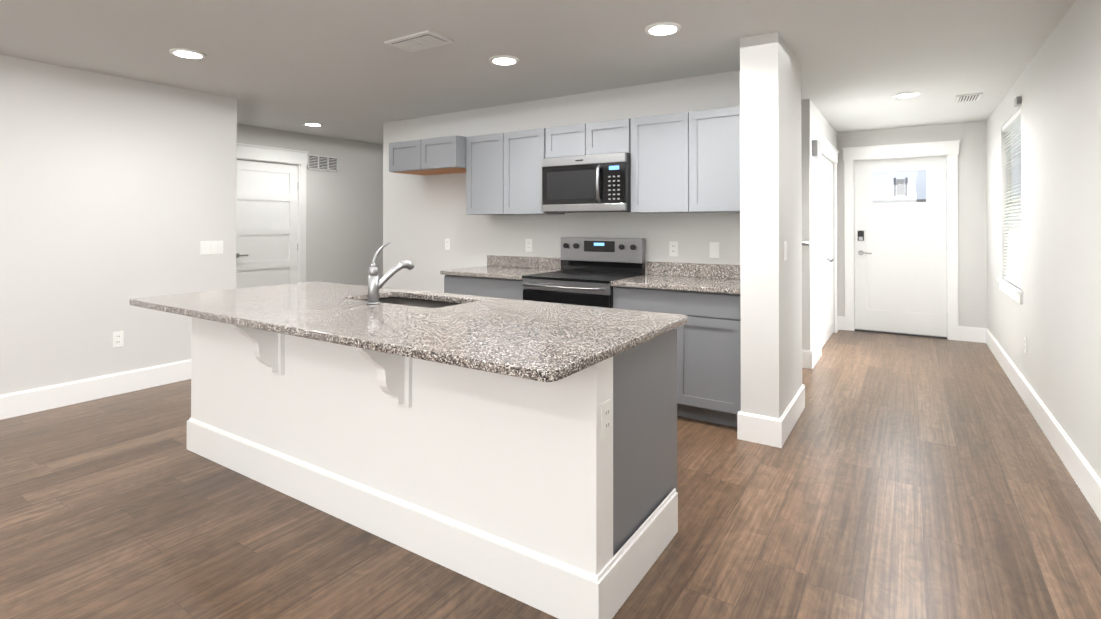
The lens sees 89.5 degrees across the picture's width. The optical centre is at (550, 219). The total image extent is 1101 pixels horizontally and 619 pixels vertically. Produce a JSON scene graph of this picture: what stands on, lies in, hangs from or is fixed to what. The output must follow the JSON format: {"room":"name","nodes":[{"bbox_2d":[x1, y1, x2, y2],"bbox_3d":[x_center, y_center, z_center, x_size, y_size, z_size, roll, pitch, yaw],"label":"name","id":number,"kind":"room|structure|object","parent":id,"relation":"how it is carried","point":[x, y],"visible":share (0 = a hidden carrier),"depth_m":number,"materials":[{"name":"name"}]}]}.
{"room":"kitchen","nodes":[
{"label":"kitchen","id":0,"kind":"room"},
{"bbox_2d":[0,55,236,394],"bbox_3d":[-5.046,0.105,2.899,1.410,2.440,5.950,0,-1,33],"label":"wall","id":1,"kind":"structure","parent":0,"point":[117,193],"depth_m":4.18,"materials":[{"name":"paint"}]},
{"bbox_2d":[0,359,190,419],"bbox_3d":[-4.397,1.242,2.581,0.016,0.163,5.796,0,-1,33],"label":"baseboard","id":2,"kind":"structure","parent":1,"relation":"attached to","point":[24,402],"depth_m":4.10,"materials":[{"name":"white wood"}]},
{"bbox_2d":[112,331,123,347],"bbox_3d":[-3.317,0.916,4.258,0.008,0.118,0.072,0,-1,33],"label":"outlet","id":3,"kind":"object","parent":1,"relation":"attached to","point":[117,339],"visible":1,"depth_m":4.26,"materials":[{"name":"white plastic"}]},
{"bbox_2d":[200,241,222,254],"bbox_3d":[-2.947,0.240,4.834,0.010,0.118,0.190,0,-1,33],"label":"light switch","id":4,"kind":"object","parent":1,"relation":"attached to","point":[210,247],"visible":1,"depth_m":4.83,"materials":[{"name":"white plastic"}]},
{"bbox_2d":[237,124,382,286],"bbox_3d":[-3.042,0.138,7.165,0.140,2.440,3.390,0,-1,33],"label":"wall","id":5,"kind":"structure","parent":0,"point":[344,223],"depth_m":7.41,"materials":[{"name":"paint"}]},
{"bbox_2d":[236,143,308,288],"bbox_3d":[-3.376,0.244,6.573,0.141,2.218,1.035,0,-1,33],"label":"door","id":6,"kind":"structure","parent":5,"relation":"attached to","point":[271,220],"depth_m":6.62,"materials":[{"name":"white wood"}]},
{"bbox_2d":[307,154,337,171],"bbox_3d":[-2.942,-0.737,7.184,0.010,0.190,0.440,0,-1,33],"label":"air vent","id":7,"kind":"object","parent":5,"relation":"in","point":[321,162],"visible":0.98,"depth_m":7.18,"materials":[{"name":"white metal"}]},
{"bbox_2d":[0,0,1075,144],"bbox_3d":[-1.124,-1.160,3.475,7.380,0.100,11.160,0,-1,33],"label":"ceiling","id":8,"kind":"structure","parent":0,"point":[339,69],"depth_m":3.61,"materials":[{"name":"paint"}]},
{"bbox_2d":[169,48,206,58],"bbox_3d":[-2.406,-1.102,3.684,0.210,0.013,0.210,0,-1,33],"label":"recessed light","id":9,"kind":"object","parent":8,"relation":"in","point":[187,53],"visible":0.96,"depth_m":3.66,"materials":[{"name":"white plastic"}]},
{"bbox_2d":[303,122,322,125],"bbox_3d":[-2.689,-1.082,6.285,0.210,0.013,0.210,0,-1,33],"label":"recessed light","id":10,"kind":"object","parent":8,"relation":"in","point":[311,124],"visible":1,"depth_m":6.25,"materials":[{"name":"white plastic"}]},
{"bbox_2d":[384,30,453,51],"bbox_3d":[-0.813,-1.101,3.440,0.380,0.018,0.220,0,-1,33],"label":"ceiling vent","id":11,"kind":"object","parent":8,"relation":"in","point":[422,40],"visible":1,"depth_m":3.41,"materials":[{"name":"white"}]},
{"bbox_2d":[489,55,518,65],"bbox_3d":[-0.319,-1.101,3.835,0.210,0.013,0.210,0,-1,33],"label":"recessed light","id":12,"kind":"object","parent":8,"relation":"in","point":[504,60],"visible":0.94,"depth_m":3.81,"materials":[{"name":"white plastic"}]},
{"bbox_2d":[645,22,680,35],"bbox_3d":[0.652,-1.105,3.219,0.210,0.013,0.210,0,-1,33],"label":"recessed light","id":13,"kind":"object","parent":8,"relation":"in","point":[662,28],"visible":0.94,"depth_m":3.19,"materials":[{"name":"white plastic"}]},
{"bbox_2d":[893,91,920,97],"bbox_3d":[3.114,-1.093,4.853,0.210,0.013,0.210,0,-1,33],"label":"recessed light","id":14,"kind":"object","parent":8,"relation":"in","point":[907,94],"visible":1,"depth_m":4.82,"materials":[{"name":"white plastic"}]},
{"bbox_2d":[955,93,982,102],"bbox_3d":[3.734,-1.090,4.964,0.180,0.018,0.300,0,-1,33],"label":"ceiling vent","id":15,"kind":"object","parent":8,"relation":"in","point":[969,97],"visible":1,"depth_m":4.92,"materials":[{"name":"white metal"}]},
{"bbox_2d":[0,330,1100,618],"bbox_3d":[-1.124,1.380,3.455,7.380,0.100,11.160,0,-1,33],"label":"floor","id":16,"kind":"structure","parent":0,"point":[894,476],"depth_m":2.41,"materials":[{"name":"brown wood"}]},
{"bbox_2d":[152,309,686,618],"bbox_3d":[-0.818,0.890,2.735,2.691,0.867,1.004,0,-1,33],"label":"kitchen island","id":17,"kind":"object","parent":16,"relation":"on","point":[524,451],"depth_m":2.14,"materials":[{"name":"white"}]},
{"bbox_2d":[129,281,686,384],"bbox_3d":[-0.832,0.440,2.729,2.725,0.032,1.132,0,-1,33],"label":"island countertop","id":18,"kind":"structure","parent":17,"relation":"on","point":[543,342],"depth_m":2.28,"materials":[{"name":"grey stone"}]},
{"bbox_2d":[361,241,413,304],"bbox_3d":[-0.831,0.267,2.881,0.111,0.316,0.245,0,-1,33],"label":"faucet","id":19,"kind":"object","parent":18,"relation":"on","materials":[{"name":"silver metal"}]},
{"bbox_2d":[364,297,461,307],"bbox_3d":[-0.750,0.559,2.999,0.790,0.200,0.450,0,-1,33],"label":"sink","id":20,"kind":"object","parent":18,"relation":"in","point":[426,302],"depth_m":3.22,"materials":[{"name":"grey metal"}]},
{"bbox_2d":[600,399,611,440],"bbox_3d":[0.184,0.657,1.831,0.008,0.118,0.072,0,-1,33],"label":"outlet","id":21,"kind":"object","parent":17,"relation":"attached to","point":[605,404],"depth_m":1.82,"materials":[{"name":"white plastic"}]},
{"bbox_2d":[444,275,522,299],"bbox_3d":[-0.397,0.907,4.863,0.866,0.867,0.628,0,-1,33],"label":"base cabinet","id":22,"kind":"object","parent":16,"relation":"on","point":[489,287],"visible":0.23,"depth_m":4.59,"materials":[{"name":"grey wood"}]},
{"bbox_2d":[440,255,560,279],"bbox_3d":[-0.411,0.404,4.858,0.882,0.137,0.658,0,-1,33],"label":"countertop","id":23,"kind":"structure","parent":22,"relation":"on","point":[509,267],"depth_m":4.95,"materials":[{"name":"stone"}]},
{"bbox_2d":[522,237,644,307],"bbox_3d":[0.256,0.742,4.370,0.756,1.190,0.694,0,-1,33],"label":"range","id":24,"kind":"object","parent":16,"relation":"on","point":[589,271],"visible":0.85,"depth_m":4.41,"materials":[{"name":"grey metal"}]},
{"bbox_2d":[613,286,740,426],"bbox_3d":[0.992,0.900,3.965,0.907,0.867,0.628,0,-1,33],"label":"base cabinet","id":25,"kind":"object","parent":16,"relation":"on","point":[708,361],"visible":0.42,"depth_m":3.60,"materials":[{"name":"grey wood"}]},
{"bbox_2d":[611,261,739,293],"bbox_3d":[0.984,0.397,3.956,0.908,0.137,0.658,0,-1,33],"label":"countertop","id":26,"kind":"structure","parent":25,"relation":"on","point":[711,278],"depth_m":4.08,"materials":[{"name":"stone"}]},
{"bbox_2d":[383,70,739,292],"bbox_3d":[0.347,0.128,5.878,4.070,2.440,1.870,0,-1,33],"label":"wall","id":27,"kind":"structure","parent":0,"point":[424,216],"depth_m":5.15,"materials":[{"name":"paint"}]},
{"bbox_2d":[389,135,465,174],"bbox_3d":[-1.104,-0.620,5.439,0.895,0.292,0.448,0,-1,33],"label":"upper cabinet","id":28,"kind":"object","parent":27,"relation":"attached to","point":[439,155],"visible":0.94,"depth_m":5.22,"materials":[{"name":"grey wood"}]},
{"bbox_2d":[445,238,449,249],"bbox_3d":[-1.049,0.246,5.661,0.072,0.118,0.008,0,-1,33],"label":"electrical outlet","id":29,"kind":"object","parent":27,"relation":"attached to","point":[447,243],"visible":1,"depth_m":5.66,"materials":[{"name":"white plastic"}]},
{"bbox_2d":[466,128,564,214],"bbox_3d":[-0.325,-0.409,5.005,0.867,0.720,0.328,0,-1,33],"label":"upper cabinet","id":30,"kind":"object","parent":27,"relation":"attached to","point":[503,173],"visible":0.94,"depth_m":4.86,"materials":[{"name":"grey wood"}]},
{"bbox_2d":[525,239,531,251],"bbox_3d":[-0.201,0.232,5.112,0.072,0.118,0.008,0,-1,33],"label":"electrical outlet","id":31,"kind":"object","parent":27,"relation":"attached to","point":[528,245],"visible":1,"depth_m":5.11,"materials":[{"name":"white plastic"}]},
{"bbox_2d":[546,119,630,157],"bbox_3d":[0.366,-0.642,4.560,0.764,0.260,0.328,0,-1,33],"label":"upper cabinet","id":32,"kind":"object","parent":27,"relation":"attached to","point":[605,137],"visible":0.81,"depth_m":4.40,"materials":[{"name":"grey wood"}]},
{"bbox_2d":[541,152,630,212],"bbox_3d":[0.334,-0.286,4.506,0.760,0.437,0.448,0,-1,33],"label":"microwave","id":33,"kind":"object","parent":32,"relation":"attached to","point":[589,183],"visible":1,"depth_m":4.33,"materials":[{"name":"grey metal"}]},
{"bbox_2d":[669,241,677,256],"bbox_3d":[0.966,0.226,4.357,0.072,0.118,0.008,0,-1,33],"label":"electrical outlet","id":34,"kind":"object","parent":27,"relation":"attached to","point":[673,248],"visible":1,"depth_m":4.36,"materials":[{"name":"white plastic"}]},
{"bbox_2d":[631,106,739,213],"bbox_3d":[1.074,-0.415,4.100,0.906,0.720,0.328,0,-1,33],"label":"upper cabinet","id":35,"kind":"object","parent":27,"relation":"attached to","point":[686,162],"visible":0.77,"depth_m":3.97,"materials":[{"name":"grey wood"}]},
{"bbox_2d":[710,242,718,257],"bbox_3d":[1.234,0.225,4.183,0.072,0.118,0.010,0,-1,33],"label":"light switch","id":36,"kind":"object","parent":27,"relation":"attached to","point":[714,249],"visible":1,"depth_m":4.18,"materials":[{"name":"white plastic"}]},
{"bbox_2d":[740,32,801,418],"bbox_3d":[1.475,0.111,3.671,0.220,2.440,0.830,0,-1,33],"label":"wall","id":37,"kind":"structure","parent":0,"point":[770,221],"depth_m":3.35,"materials":[{"name":"paint"}]},
{"bbox_2d":[784,241,786,260],"bbox_3d":[1.450,0.189,3.419,0.010,0.118,0.072,0,-1,33],"label":"light switch","id":38,"kind":"object","parent":37,"relation":"attached to","point":[785,250],"visible":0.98,"depth_m":3.40,"materials":[{"name":"white plastic"}]},
{"bbox_2d":[776,384,804,447],"bbox_3d":[1.573,1.249,3.598,0.016,0.164,0.863,0,-1,33],"label":"baseboard","id":39,"kind":"structure","parent":37,"relation":"attached to","point":[784,425],"depth_m":3.48,"materials":[{"name":"white wood"}]},
{"bbox_2d":[801,99,836,349],"bbox_3d":[2.899,0.129,6.002,0.140,2.440,2.230,0,-1,33],"label":"wall","id":40,"kind":"structure","parent":0,"point":[814,123],"depth_m":5.07,"materials":[{"name":"paint"}]},
{"bbox_2d":[802,241,809,245],"bbox_3d":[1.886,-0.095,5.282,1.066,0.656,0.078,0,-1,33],"label":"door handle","id":41,"kind":"object","parent":40,"relation":"attached to","point":[805,243],"visible":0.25,"depth_m":4.98,"materials":[{"name":"silver metal"}]},
{"bbox_2d":[808,341,819,368],"bbox_3d":[2.479,1.261,5.201,0.017,0.164,0.477,0,-1,33],"label":"baseboard","id":42,"kind":"structure","parent":40,"relation":"attached to","point":[813,354],"depth_m":5.11,"materials":[{"name":"white wood"}]},
{"bbox_2d":[812,140,820,157],"bbox_3d":[2.485,-0.662,5.191,0.048,0.150,0.210,0,-1,33],"label":"door chime","id":43,"kind":"object","parent":40,"relation":"attached to","point":[816,152],"visible":1,"depth_m":5.11,"materials":[{"name":"grey plastic"}]},
{"bbox_2d":[818,134,838,356],"bbox_3d":[3.050,0.256,6.105,0.100,2.188,1.550,0,-1,33],"label":"door","id":44,"kind":"structure","parent":40,"relation":"attached to","point":[829,150],"depth_m":6.10,"materials":[{"name":"white wood"}]},
{"bbox_2d":[837,121,987,327],"bbox_3d":[4.162,0.133,6.601,1.610,2.440,0.150,0,-1,33],"label":"wall","id":45,"kind":"structure","parent":0,"point":[972,231],"depth_m":6.21,"materials":[{"name":"paint"}]},
{"bbox_2d":[842,140,959,340],"bbox_3d":[4.130,0.231,6.582,1.169,2.245,0.156,0,-1,33],"label":"door","id":46,"kind":"structure","parent":45,"relation":"attached to","point":[902,279],"depth_m":6.55,"materials":[{"name":"white wood"}]},
{"bbox_2d":[858,231,871,254],"bbox_3d":[3.815,0.279,6.742,0.149,0.300,0.055,0,-1,33],"label":"hardware piece","id":47,"kind":"object","parent":46,"relation":"attached to","point":[860,238],"visible":1,"depth_m":6.77,"materials":[{"name":"silver metal"}]},
{"bbox_2d":[986,0,1100,478],"bbox_3d":[1.911,0.095,1.502,0.150,2.440,11.160,0,-1,33],"label":"wall","id":48,"kind":"structure","parent":0,"point":[1054,317],"depth_m":3.17,"materials":[{"name":"paint"}]},
{"bbox_2d":[997,123,1022,303],"bbox_3d":[3.908,-0.112,4.641,0.165,1.500,1.180,0,-1,33],"label":"window","id":49,"kind":"structure","parent":48,"relation":"attached to","point":[1012,291],"depth_m":5.03,"materials":[{"name":"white glass"}]},
{"bbox_2d":[1002,108,1021,288],"bbox_3d":[3.896,-0.161,4.650,0.055,1.396,1.070,0,-1,33],"label":"window blinds","id":50,"kind":"object","parent":48,"relation":"attached to","point":[1013,267],"visible":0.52,"depth_m":4.70,"materials":[{"name":"white plastic"}]},
{"bbox_2d":[1014,96,1020,106],"bbox_3d":[3.573,-0.904,4.245,0.028,0.060,0.120,0,-1,33],"label":"sensor","id":51,"kind":"object","parent":48,"relation":"attached to","point":[1017,101],"visible":1,"depth_m":4.20,"materials":[{"name":"grey plastic"}]},
{"bbox_2d":[1024,336,1026,353],"bbox_3d":[3.479,0.914,4.066,0.008,0.118,0.072,0,-1,33],"label":"outlet","id":52,"kind":"object","parent":48,"relation":"attached to","point":[1025,344],"visible":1,"depth_m":4.05,"materials":[{"name":"white plastic"}]},
{"bbox_2d":[984,328,1100,520],"bbox_3d":[1.840,1.234,1.534,0.016,0.163,10.870,0,-1,33],"label":"baseboard","id":53,"kind":"structure","parent":48,"relation":"attached to","point":[1087,480],"depth_m":3.21,"materials":[{"name":"white wood"}]},
{"label":"outside","id":54,"kind":"structure","parent":0,"visible":0},
{"bbox_2d":[872,171,925,202],"bbox_3d":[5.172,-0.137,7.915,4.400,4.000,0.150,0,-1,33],"label":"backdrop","id":55,"kind":"structure","parent":54,"point":[895,194],"depth_m":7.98,"materials":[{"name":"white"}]}
]}

